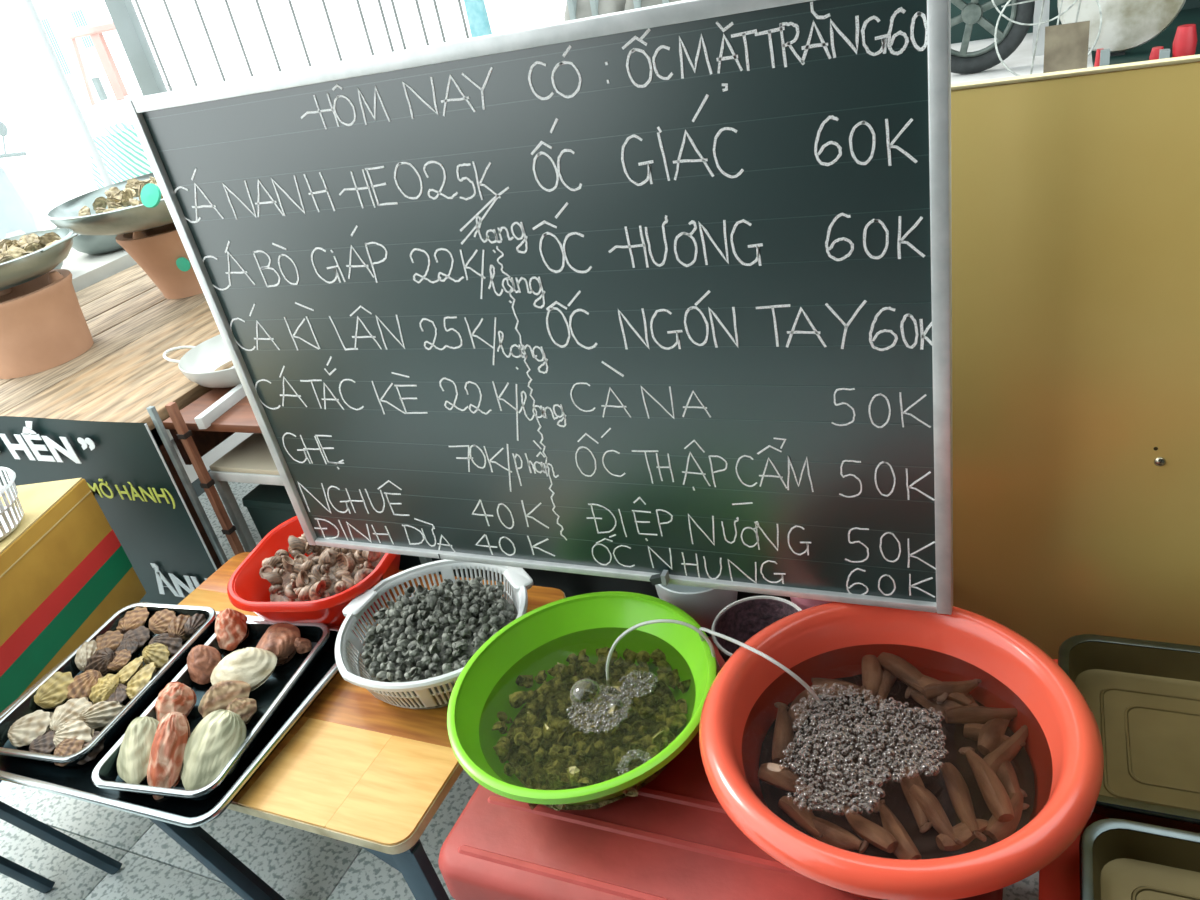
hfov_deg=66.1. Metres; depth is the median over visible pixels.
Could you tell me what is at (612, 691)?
horned snail
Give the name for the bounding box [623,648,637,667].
horned snail
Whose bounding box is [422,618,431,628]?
small snail
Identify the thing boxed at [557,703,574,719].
horned snail
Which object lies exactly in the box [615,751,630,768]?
horned snail
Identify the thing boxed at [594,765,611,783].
horned snail
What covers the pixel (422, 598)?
small snail
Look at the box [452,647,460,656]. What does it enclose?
small snail
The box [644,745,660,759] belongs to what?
horned snail
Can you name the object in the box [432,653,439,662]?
small snail
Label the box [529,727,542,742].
horned snail
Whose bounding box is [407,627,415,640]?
small snail
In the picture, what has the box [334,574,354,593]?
whelk
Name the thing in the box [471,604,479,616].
small snail
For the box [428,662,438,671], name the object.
small snail
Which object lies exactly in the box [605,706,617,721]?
horned snail
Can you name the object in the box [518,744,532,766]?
horned snail
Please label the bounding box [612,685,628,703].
horned snail
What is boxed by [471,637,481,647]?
small snail
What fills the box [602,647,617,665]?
horned snail
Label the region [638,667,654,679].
horned snail
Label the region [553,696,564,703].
horned snail
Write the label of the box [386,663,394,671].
small snail
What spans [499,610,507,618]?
small snail
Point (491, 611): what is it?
small snail
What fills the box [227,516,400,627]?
oval basin
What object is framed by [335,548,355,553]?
whelk
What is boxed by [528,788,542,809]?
horned snail
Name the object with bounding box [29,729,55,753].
scallop
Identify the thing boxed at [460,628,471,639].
small snail
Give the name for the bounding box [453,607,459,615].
small snail
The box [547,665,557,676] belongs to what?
horned snail
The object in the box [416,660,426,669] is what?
small snail
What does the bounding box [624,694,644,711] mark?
horned snail
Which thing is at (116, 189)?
shell
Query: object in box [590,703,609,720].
horned snail
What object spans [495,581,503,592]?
small snail
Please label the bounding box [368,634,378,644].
small snail
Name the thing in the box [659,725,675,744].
horned snail
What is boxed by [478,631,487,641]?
small snail
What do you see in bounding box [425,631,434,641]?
small snail
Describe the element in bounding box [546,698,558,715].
horned snail
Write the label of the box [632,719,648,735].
horned snail
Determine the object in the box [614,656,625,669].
horned snail
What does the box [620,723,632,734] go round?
horned snail
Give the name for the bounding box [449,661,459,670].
small snail
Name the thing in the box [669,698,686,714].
horned snail
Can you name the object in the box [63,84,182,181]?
storage box
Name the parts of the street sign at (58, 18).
sign post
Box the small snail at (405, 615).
[401,610,408,618]
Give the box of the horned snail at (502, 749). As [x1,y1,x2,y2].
[492,742,511,762]
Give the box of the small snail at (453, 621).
[448,615,458,624]
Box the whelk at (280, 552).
[274,549,288,556]
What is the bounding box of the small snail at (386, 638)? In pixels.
[381,633,389,643]
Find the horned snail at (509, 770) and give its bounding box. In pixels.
[503,763,514,775]
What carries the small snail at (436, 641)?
on the buried snails at (469, 649)
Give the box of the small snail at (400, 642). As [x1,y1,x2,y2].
[396,639,409,649]
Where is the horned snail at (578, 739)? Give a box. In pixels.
[572,731,588,750]
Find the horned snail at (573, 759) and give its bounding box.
[567,755,589,774]
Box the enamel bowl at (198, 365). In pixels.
[162,334,240,387]
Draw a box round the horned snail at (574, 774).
[566,766,581,785]
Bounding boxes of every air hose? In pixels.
[606,619,720,684]
[699,627,823,705]
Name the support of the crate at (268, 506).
on the floor
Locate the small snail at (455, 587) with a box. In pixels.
[451,584,460,591]
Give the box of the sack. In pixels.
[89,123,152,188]
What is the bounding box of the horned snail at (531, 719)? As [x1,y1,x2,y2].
[525,712,538,725]
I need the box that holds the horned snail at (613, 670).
[609,665,622,680]
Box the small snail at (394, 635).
[384,630,397,639]
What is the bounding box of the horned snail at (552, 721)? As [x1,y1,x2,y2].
[546,714,560,727]
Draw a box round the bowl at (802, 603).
[790,597,831,609]
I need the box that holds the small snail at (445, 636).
[441,632,450,645]
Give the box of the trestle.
[0,780,121,893]
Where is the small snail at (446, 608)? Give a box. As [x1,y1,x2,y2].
[442,604,451,613]
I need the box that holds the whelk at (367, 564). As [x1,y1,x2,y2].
[356,560,375,569]
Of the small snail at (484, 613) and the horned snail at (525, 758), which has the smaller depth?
the horned snail at (525, 758)
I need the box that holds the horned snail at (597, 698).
[589,694,602,708]
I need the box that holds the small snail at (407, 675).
[404,669,415,679]
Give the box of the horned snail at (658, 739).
[652,730,667,748]
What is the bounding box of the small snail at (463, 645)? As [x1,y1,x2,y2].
[455,640,467,649]
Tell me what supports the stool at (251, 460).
on the floor
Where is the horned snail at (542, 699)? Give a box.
[537,693,547,709]
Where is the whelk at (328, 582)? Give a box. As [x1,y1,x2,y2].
[321,573,331,590]
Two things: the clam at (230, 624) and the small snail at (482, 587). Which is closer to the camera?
the small snail at (482, 587)
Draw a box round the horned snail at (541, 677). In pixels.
[534,670,546,683]
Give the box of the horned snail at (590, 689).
[584,681,597,698]
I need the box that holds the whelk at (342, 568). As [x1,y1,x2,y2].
[334,552,351,578]
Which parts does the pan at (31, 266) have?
handle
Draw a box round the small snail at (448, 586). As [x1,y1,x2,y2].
[445,584,451,589]
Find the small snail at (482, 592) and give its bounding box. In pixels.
[479,590,485,596]
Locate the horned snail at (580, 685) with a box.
[574,680,589,698]
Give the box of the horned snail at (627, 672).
[619,670,636,684]
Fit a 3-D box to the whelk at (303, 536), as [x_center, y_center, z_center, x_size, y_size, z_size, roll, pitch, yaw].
[-0.656,0.210,2.006,0.036,0.045,0.067,6,34,30]
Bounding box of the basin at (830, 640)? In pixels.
[699,602,1103,899]
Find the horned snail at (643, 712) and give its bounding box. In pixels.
[637,706,652,718]
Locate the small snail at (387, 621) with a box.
[381,618,390,625]
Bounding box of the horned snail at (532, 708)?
[524,702,544,721]
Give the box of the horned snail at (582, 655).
[578,648,588,661]
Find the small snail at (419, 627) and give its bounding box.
[416,619,424,629]
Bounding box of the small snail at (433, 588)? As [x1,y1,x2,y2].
[426,587,436,593]
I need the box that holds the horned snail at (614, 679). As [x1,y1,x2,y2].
[609,675,623,686]
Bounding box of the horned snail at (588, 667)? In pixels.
[580,662,594,675]
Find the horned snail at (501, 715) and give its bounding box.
[497,711,512,723]
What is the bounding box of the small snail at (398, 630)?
[391,626,404,636]
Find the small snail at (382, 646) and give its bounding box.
[380,644,389,654]
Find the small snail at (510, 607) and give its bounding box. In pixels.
[507,604,514,612]
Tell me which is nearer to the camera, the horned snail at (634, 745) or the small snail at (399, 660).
the horned snail at (634, 745)
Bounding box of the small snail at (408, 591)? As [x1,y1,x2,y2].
[404,587,414,596]
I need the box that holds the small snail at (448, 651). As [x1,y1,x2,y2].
[444,648,452,656]
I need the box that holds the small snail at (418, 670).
[410,667,421,675]
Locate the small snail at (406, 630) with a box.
[405,626,413,635]
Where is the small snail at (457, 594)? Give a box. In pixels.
[453,586,465,597]
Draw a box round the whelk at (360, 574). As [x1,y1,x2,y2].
[354,568,382,584]
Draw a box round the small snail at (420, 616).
[416,610,424,618]
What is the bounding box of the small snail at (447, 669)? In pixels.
[443,664,452,674]
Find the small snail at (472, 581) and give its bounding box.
[468,579,479,588]
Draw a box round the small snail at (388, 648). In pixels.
[384,642,395,652]
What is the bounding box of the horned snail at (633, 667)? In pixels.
[628,664,640,675]
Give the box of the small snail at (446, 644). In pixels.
[443,641,451,648]
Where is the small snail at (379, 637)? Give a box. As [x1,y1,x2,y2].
[376,634,383,644]
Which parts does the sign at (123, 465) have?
hem cord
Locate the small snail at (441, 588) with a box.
[437,584,444,594]
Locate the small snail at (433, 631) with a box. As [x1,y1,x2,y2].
[430,625,438,637]
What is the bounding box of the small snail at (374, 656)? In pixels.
[370,652,377,661]
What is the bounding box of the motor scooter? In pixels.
[0,121,39,239]
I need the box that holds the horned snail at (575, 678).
[566,676,580,689]
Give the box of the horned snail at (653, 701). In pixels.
[646,691,666,710]
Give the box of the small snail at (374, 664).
[369,662,379,669]
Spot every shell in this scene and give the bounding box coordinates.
[0,239,12,252]
[0,255,13,263]
[1,244,8,252]
[8,246,27,258]
[19,237,26,245]
[24,242,37,251]
[25,233,39,241]
[27,237,42,251]
[39,235,57,247]
[44,232,60,237]
[44,240,58,247]
[78,206,90,216]
[92,196,106,210]
[95,208,105,213]
[103,208,115,212]
[105,191,116,196]
[105,197,121,205]
[107,187,119,197]
[107,202,121,207]
[114,190,123,196]
[115,194,130,205]
[120,190,132,206]
[123,188,135,195]
[125,178,138,196]
[126,183,138,196]
[129,198,142,205]
[133,180,149,184]
[138,183,144,194]
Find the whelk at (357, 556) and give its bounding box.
[352,550,366,564]
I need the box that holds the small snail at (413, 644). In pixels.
[407,641,416,649]
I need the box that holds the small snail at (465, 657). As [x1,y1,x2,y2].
[457,655,468,661]
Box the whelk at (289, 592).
[284,580,304,601]
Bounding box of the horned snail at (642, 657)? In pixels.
[636,651,649,668]
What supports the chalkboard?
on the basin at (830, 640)
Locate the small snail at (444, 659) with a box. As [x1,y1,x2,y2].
[441,655,453,663]
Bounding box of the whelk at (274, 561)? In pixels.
[262,555,284,568]
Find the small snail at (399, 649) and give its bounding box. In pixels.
[394,646,404,656]
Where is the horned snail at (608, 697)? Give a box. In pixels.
[601,693,618,711]
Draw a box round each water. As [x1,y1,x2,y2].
[506,665,677,809]
[759,674,1034,858]
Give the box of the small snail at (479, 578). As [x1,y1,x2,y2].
[474,576,484,581]
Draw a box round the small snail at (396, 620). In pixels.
[392,618,399,625]
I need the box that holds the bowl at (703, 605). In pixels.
[655,584,737,628]
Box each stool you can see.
[67,21,127,104]
[209,433,435,573]
[438,636,1002,899]
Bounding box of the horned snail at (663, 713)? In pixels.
[656,704,668,721]
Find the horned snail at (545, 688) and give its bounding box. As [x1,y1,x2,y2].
[535,681,550,696]
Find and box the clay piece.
[115,223,202,298]
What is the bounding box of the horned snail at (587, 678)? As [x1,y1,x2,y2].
[583,676,595,681]
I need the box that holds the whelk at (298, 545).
[288,535,305,558]
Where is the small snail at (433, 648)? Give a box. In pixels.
[429,644,441,654]
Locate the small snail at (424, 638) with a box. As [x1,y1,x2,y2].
[417,634,429,643]
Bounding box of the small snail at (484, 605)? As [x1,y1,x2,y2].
[480,600,488,612]
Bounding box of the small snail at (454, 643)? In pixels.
[452,641,458,649]
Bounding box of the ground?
[8,20,1092,482]
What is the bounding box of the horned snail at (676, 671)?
[672,669,679,684]
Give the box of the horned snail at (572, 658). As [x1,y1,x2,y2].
[566,653,582,668]
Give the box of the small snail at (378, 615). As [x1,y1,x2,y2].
[373,611,384,619]
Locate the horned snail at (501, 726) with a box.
[492,721,507,733]
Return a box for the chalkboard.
[123,0,952,614]
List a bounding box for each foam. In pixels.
[566,670,657,732]
[618,749,651,774]
[779,683,945,813]
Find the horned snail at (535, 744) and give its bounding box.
[529,739,541,751]
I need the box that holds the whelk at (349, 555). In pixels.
[342,552,354,572]
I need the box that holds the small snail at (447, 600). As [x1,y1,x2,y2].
[444,596,452,605]
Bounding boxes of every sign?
[0,416,217,604]
[32,0,107,100]
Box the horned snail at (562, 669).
[555,662,569,679]
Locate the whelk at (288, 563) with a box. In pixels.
[282,555,303,572]
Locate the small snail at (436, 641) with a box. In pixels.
[432,639,439,644]
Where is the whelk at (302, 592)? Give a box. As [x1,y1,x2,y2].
[293,585,311,600]
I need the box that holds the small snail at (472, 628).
[469,625,476,633]
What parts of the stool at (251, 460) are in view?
leg, seat, seat frame, leg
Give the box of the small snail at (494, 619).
[488,615,499,623]
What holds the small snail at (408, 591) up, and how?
on the buried snails at (469, 649)
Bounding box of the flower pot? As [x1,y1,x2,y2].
[0,269,93,378]
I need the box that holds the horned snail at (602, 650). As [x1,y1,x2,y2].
[596,646,607,655]
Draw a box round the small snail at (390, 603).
[387,601,394,608]
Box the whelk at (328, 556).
[318,548,336,567]
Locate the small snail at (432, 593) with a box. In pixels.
[429,591,438,597]
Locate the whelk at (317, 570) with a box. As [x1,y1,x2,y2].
[311,564,329,580]
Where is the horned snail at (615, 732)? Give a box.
[605,722,623,740]
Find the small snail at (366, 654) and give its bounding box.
[362,651,372,661]
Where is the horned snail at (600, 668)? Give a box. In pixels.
[593,663,609,679]
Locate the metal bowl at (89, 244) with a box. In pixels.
[54,227,122,253]
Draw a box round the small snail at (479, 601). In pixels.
[477,598,486,604]
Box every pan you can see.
[0,228,77,290]
[45,173,173,234]
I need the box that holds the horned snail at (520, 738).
[514,732,529,745]
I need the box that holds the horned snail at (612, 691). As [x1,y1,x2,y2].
[602,685,619,695]
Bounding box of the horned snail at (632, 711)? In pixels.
[623,705,635,720]
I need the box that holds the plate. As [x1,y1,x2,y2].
[1043,20,1089,72]
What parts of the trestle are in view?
leg, leg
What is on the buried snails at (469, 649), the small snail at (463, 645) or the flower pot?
the small snail at (463, 645)
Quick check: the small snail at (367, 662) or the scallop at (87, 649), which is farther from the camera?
the scallop at (87, 649)
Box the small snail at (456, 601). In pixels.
[453,598,459,606]
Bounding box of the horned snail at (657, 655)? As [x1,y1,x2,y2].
[649,648,665,667]
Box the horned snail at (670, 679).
[657,671,677,689]
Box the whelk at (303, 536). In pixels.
[288,533,307,553]
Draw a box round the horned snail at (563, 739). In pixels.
[557,730,571,746]
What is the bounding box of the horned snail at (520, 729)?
[508,726,524,744]
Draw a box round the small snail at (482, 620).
[478,615,489,623]
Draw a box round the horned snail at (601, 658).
[596,653,609,664]
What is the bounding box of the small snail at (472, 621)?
[468,617,478,626]
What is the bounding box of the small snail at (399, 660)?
[396,657,404,664]
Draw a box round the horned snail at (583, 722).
[575,714,589,728]
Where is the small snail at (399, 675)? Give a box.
[395,670,402,679]
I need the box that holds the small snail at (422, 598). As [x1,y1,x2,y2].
[418,595,425,604]
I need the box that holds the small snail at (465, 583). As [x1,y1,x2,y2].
[459,580,468,586]
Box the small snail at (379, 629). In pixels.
[376,624,383,633]
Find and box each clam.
[117,716,158,784]
[147,712,189,799]
[155,681,196,721]
[180,709,246,789]
[187,645,221,683]
[198,680,250,717]
[210,647,276,691]
[215,608,248,650]
[226,698,256,723]
[256,623,300,665]
[294,637,311,653]
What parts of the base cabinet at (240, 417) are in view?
white rail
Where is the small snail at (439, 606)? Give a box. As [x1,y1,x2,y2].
[435,601,442,609]
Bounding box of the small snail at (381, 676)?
[376,671,386,681]
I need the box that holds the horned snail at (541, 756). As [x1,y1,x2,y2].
[534,747,549,763]
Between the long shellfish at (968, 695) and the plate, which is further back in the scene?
the plate
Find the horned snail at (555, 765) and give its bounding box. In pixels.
[542,759,561,773]
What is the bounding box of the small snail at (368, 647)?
[363,643,373,651]
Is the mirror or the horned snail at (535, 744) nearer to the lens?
the horned snail at (535, 744)
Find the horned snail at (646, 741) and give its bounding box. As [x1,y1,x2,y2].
[636,734,652,748]
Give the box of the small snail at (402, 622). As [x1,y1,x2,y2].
[399,618,407,627]
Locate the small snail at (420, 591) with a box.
[416,585,426,595]
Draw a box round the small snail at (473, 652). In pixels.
[471,647,478,655]
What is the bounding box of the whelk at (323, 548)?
[313,546,325,555]
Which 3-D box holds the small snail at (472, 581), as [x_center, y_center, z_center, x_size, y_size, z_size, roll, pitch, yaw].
[-0.245,0.258,1.780,0.026,0.019,0.017,2,32,25]
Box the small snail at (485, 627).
[479,623,489,633]
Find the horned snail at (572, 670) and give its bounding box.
[567,664,579,677]
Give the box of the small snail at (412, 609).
[403,605,416,614]
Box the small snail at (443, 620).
[439,616,449,625]
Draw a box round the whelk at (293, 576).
[289,559,307,581]
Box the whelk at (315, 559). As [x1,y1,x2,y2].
[308,556,318,572]
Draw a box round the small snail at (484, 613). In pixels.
[479,609,487,617]
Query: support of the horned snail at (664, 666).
in the round bowl at (546, 635)
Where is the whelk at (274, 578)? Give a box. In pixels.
[261,572,283,595]
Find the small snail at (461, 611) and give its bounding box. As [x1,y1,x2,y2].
[459,609,467,622]
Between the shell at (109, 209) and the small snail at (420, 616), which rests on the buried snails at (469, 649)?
the small snail at (420, 616)
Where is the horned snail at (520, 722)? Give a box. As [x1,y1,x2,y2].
[514,716,527,732]
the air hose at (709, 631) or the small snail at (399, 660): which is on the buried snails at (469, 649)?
the small snail at (399, 660)
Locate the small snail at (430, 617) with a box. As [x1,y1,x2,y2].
[427,615,439,623]
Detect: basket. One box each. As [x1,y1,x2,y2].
[0,467,23,540]
[711,596,801,662]
[991,0,1101,75]
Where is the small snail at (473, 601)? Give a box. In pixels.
[471,597,481,605]
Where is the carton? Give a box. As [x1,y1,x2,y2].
[0,478,145,712]
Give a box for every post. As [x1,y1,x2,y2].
[104,0,166,95]
[165,402,244,554]
[1099,49,1109,65]
[1159,48,1169,58]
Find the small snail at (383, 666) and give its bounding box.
[380,661,390,669]
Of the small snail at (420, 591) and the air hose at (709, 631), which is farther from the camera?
the small snail at (420, 591)
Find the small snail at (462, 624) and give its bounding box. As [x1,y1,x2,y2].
[456,621,465,629]
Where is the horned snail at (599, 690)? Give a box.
[597,682,606,693]
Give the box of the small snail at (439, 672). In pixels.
[434,667,442,676]
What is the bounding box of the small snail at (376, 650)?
[373,648,379,653]
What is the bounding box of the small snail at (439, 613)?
[432,610,442,616]
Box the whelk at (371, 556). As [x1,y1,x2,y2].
[362,550,380,561]
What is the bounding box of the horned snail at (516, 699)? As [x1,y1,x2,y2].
[509,691,527,707]
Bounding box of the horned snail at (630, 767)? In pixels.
[624,766,637,772]
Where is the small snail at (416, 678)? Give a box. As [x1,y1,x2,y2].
[410,675,421,681]
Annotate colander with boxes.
[335,559,532,708]
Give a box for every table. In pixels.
[0,264,234,568]
[149,552,565,899]
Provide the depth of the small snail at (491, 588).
1.74 m
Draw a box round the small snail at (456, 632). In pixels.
[453,629,462,638]
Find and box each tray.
[0,602,360,827]
[0,603,215,765]
[91,620,329,799]
[1058,634,1199,832]
[1079,818,1199,899]
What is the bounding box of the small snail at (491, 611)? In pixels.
[487,607,498,615]
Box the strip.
[146,406,227,564]
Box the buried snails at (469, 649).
[363,588,513,708]
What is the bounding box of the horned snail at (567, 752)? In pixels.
[556,746,572,758]
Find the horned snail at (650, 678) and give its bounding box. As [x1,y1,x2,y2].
[643,675,655,690]
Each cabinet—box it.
[162,384,491,580]
[951,54,1199,658]
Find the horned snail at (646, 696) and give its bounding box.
[639,690,654,702]
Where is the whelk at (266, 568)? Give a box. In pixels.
[259,565,285,578]
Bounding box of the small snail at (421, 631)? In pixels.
[413,630,423,638]
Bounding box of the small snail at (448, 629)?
[443,626,454,633]
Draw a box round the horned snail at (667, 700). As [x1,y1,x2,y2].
[659,694,670,706]
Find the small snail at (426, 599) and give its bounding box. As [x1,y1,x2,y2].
[425,597,429,610]
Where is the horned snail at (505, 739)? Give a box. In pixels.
[496,736,512,748]
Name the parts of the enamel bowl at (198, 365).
handle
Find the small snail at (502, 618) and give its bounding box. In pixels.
[496,615,504,624]
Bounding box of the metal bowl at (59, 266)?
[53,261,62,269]
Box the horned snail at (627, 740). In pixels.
[622,735,636,747]
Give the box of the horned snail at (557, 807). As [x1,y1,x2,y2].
[551,804,564,810]
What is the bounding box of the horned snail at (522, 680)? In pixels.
[515,675,532,687]
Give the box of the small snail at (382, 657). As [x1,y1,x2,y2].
[377,652,387,663]
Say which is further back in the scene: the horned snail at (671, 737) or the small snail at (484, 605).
the small snail at (484, 605)
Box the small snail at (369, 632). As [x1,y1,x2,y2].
[364,631,373,643]
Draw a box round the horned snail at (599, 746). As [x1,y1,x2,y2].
[593,737,604,756]
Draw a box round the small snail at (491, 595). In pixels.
[488,592,501,601]
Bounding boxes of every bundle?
[564,0,625,20]
[624,0,682,10]
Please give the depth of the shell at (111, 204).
2.96 m
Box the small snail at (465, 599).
[461,596,469,603]
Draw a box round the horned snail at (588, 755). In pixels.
[576,742,594,763]
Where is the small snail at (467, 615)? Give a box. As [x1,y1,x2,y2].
[463,609,471,621]
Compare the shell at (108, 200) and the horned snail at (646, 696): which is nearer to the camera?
the horned snail at (646, 696)
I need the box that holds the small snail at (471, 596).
[468,592,474,601]
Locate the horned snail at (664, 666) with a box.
[656,659,671,674]
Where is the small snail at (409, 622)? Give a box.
[406,613,416,627]
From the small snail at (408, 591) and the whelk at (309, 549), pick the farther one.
the whelk at (309, 549)
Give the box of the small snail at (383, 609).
[379,607,388,612]
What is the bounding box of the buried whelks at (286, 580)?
[270,552,384,601]
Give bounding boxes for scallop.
[7,710,52,746]
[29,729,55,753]
[34,672,73,708]
[49,697,92,730]
[53,720,93,746]
[54,736,83,765]
[67,670,102,698]
[75,640,96,671]
[76,701,124,728]
[77,731,105,764]
[84,648,116,675]
[89,674,119,703]
[95,630,123,650]
[106,683,127,703]
[107,649,130,671]
[113,638,138,654]
[116,607,148,633]
[116,656,143,684]
[122,626,150,649]
[125,662,156,699]
[142,643,170,667]
[149,609,176,633]
[149,633,182,655]
[167,614,189,640]
[184,613,206,635]
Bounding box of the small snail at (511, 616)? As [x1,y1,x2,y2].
[507,611,517,619]
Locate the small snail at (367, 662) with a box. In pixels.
[363,659,371,669]
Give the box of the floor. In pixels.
[0,470,1038,899]
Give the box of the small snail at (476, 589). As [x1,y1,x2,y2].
[469,584,479,594]
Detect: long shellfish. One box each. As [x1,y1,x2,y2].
[758,762,812,798]
[772,702,793,765]
[778,796,822,837]
[788,678,817,730]
[812,678,864,697]
[812,817,868,853]
[837,805,897,852]
[862,655,881,703]
[874,668,896,709]
[874,800,921,859]
[877,652,947,703]
[899,766,931,832]
[905,686,960,716]
[909,784,965,846]
[910,675,978,705]
[922,679,980,699]
[936,819,987,850]
[940,762,986,841]
[944,706,1017,723]
[958,693,975,705]
[959,747,1013,822]
[963,723,1024,746]
[977,718,1012,755]
[983,725,1027,773]
[983,788,1026,841]
[996,760,1029,809]
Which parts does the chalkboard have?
frame rail, frame rail, frame rail, frame rail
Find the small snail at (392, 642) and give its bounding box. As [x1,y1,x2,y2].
[387,638,396,645]
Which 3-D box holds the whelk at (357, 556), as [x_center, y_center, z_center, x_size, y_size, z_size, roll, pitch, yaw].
[-0.509,0.225,1.956,0.052,0.058,0.037,13,38,38]
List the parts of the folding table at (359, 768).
leg, leg, leg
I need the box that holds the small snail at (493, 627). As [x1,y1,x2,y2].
[487,622,497,634]
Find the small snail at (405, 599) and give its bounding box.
[401,594,411,605]
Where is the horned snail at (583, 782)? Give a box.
[576,777,593,786]
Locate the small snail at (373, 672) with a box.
[369,666,380,676]
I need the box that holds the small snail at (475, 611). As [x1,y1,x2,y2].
[469,606,479,615]
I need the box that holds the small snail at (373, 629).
[365,626,377,634]
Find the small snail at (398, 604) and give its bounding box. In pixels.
[394,601,403,608]
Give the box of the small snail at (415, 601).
[413,597,420,604]
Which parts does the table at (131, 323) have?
leg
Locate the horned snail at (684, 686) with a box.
[677,679,690,693]
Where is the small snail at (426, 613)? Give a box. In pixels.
[423,610,432,617]
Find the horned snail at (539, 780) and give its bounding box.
[529,774,545,788]
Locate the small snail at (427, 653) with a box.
[424,645,430,656]
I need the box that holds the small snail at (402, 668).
[396,663,405,672]
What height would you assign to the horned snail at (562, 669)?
0.033 m
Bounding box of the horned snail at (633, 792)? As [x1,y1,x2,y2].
[622,785,637,796]
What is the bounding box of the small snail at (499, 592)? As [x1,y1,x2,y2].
[495,590,503,597]
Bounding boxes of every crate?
[242,484,296,538]
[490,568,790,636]
[1038,659,1108,899]
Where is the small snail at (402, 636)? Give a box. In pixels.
[397,633,406,639]
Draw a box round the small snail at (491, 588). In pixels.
[485,585,496,596]
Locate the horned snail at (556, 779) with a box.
[547,770,568,788]
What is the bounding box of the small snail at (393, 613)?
[388,608,400,618]
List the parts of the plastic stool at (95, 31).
leg, seat, leg, leg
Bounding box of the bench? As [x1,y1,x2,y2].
[50,228,172,439]
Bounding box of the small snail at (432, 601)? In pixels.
[427,595,437,609]
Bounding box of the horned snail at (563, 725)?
[555,717,572,733]
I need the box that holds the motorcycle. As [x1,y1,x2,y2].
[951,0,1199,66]
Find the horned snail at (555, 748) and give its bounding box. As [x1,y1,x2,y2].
[548,744,563,757]
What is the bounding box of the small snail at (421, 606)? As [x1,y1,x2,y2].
[417,603,424,610]
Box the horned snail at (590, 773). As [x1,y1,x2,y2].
[582,766,596,778]
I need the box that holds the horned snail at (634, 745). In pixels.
[628,741,648,759]
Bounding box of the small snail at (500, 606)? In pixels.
[497,603,503,610]
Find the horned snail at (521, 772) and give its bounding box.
[515,766,527,781]
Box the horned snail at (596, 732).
[582,721,599,735]
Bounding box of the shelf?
[162,387,261,433]
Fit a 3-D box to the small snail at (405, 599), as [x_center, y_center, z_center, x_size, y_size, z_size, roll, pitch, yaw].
[-0.374,0.293,1.778,0.025,0.022,0.017,13,38,38]
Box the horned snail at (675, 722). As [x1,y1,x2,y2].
[665,714,686,732]
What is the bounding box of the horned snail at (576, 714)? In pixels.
[571,711,583,725]
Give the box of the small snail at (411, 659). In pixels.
[405,657,415,664]
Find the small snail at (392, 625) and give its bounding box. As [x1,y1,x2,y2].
[389,623,397,630]
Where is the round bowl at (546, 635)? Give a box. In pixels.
[447,591,717,804]
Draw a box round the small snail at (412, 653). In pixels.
[408,649,419,657]
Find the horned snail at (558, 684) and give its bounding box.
[553,675,566,691]
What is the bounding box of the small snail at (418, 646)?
[416,641,423,650]
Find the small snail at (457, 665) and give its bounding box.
[453,662,462,670]
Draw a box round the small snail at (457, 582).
[453,579,461,586]
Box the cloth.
[464,0,491,37]
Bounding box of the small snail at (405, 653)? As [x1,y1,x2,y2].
[402,649,408,656]
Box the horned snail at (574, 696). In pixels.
[567,692,581,707]
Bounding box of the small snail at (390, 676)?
[386,672,394,680]
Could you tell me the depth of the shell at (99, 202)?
3.14 m
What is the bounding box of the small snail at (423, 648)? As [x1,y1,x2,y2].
[421,644,430,651]
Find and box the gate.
[135,0,468,90]
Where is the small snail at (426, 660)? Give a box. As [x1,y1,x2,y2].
[421,656,431,666]
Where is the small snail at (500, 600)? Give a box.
[497,599,504,609]
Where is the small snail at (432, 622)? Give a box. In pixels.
[428,619,440,629]
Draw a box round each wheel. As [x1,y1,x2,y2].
[951,0,1034,73]
[1058,0,1185,55]
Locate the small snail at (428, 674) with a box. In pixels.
[425,670,431,678]
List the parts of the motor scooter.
mirror stem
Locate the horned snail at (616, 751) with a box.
[610,746,621,770]
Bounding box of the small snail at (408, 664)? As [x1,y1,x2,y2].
[402,661,412,672]
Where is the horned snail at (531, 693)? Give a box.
[524,690,534,702]
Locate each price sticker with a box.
[140,183,160,207]
[176,257,190,271]
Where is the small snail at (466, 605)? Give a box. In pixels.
[462,602,470,608]
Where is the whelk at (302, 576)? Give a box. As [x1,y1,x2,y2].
[296,569,318,587]
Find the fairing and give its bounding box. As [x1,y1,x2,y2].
[1172,24,1196,57]
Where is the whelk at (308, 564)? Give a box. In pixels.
[295,554,314,570]
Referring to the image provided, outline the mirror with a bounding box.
[0,121,7,135]
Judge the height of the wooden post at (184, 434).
0.790 m
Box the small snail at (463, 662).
[461,658,470,666]
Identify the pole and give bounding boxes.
[22,0,112,185]
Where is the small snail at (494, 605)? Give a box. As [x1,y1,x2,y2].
[488,603,496,608]
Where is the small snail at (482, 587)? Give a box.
[478,582,485,590]
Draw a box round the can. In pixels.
[1149,46,1163,59]
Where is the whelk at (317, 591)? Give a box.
[309,580,329,600]
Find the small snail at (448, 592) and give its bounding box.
[445,590,453,596]
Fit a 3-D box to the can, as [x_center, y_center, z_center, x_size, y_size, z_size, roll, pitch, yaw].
[4.115,-2.905,6.813,0.099,0.131,0.099,3,32,25]
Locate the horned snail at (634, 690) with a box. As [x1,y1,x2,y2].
[630,675,644,694]
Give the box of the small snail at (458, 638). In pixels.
[454,637,466,642]
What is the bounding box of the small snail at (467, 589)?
[463,586,471,593]
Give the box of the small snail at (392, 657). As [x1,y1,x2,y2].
[388,651,397,662]
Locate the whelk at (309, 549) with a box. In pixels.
[305,542,321,554]
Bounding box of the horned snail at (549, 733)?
[543,722,556,741]

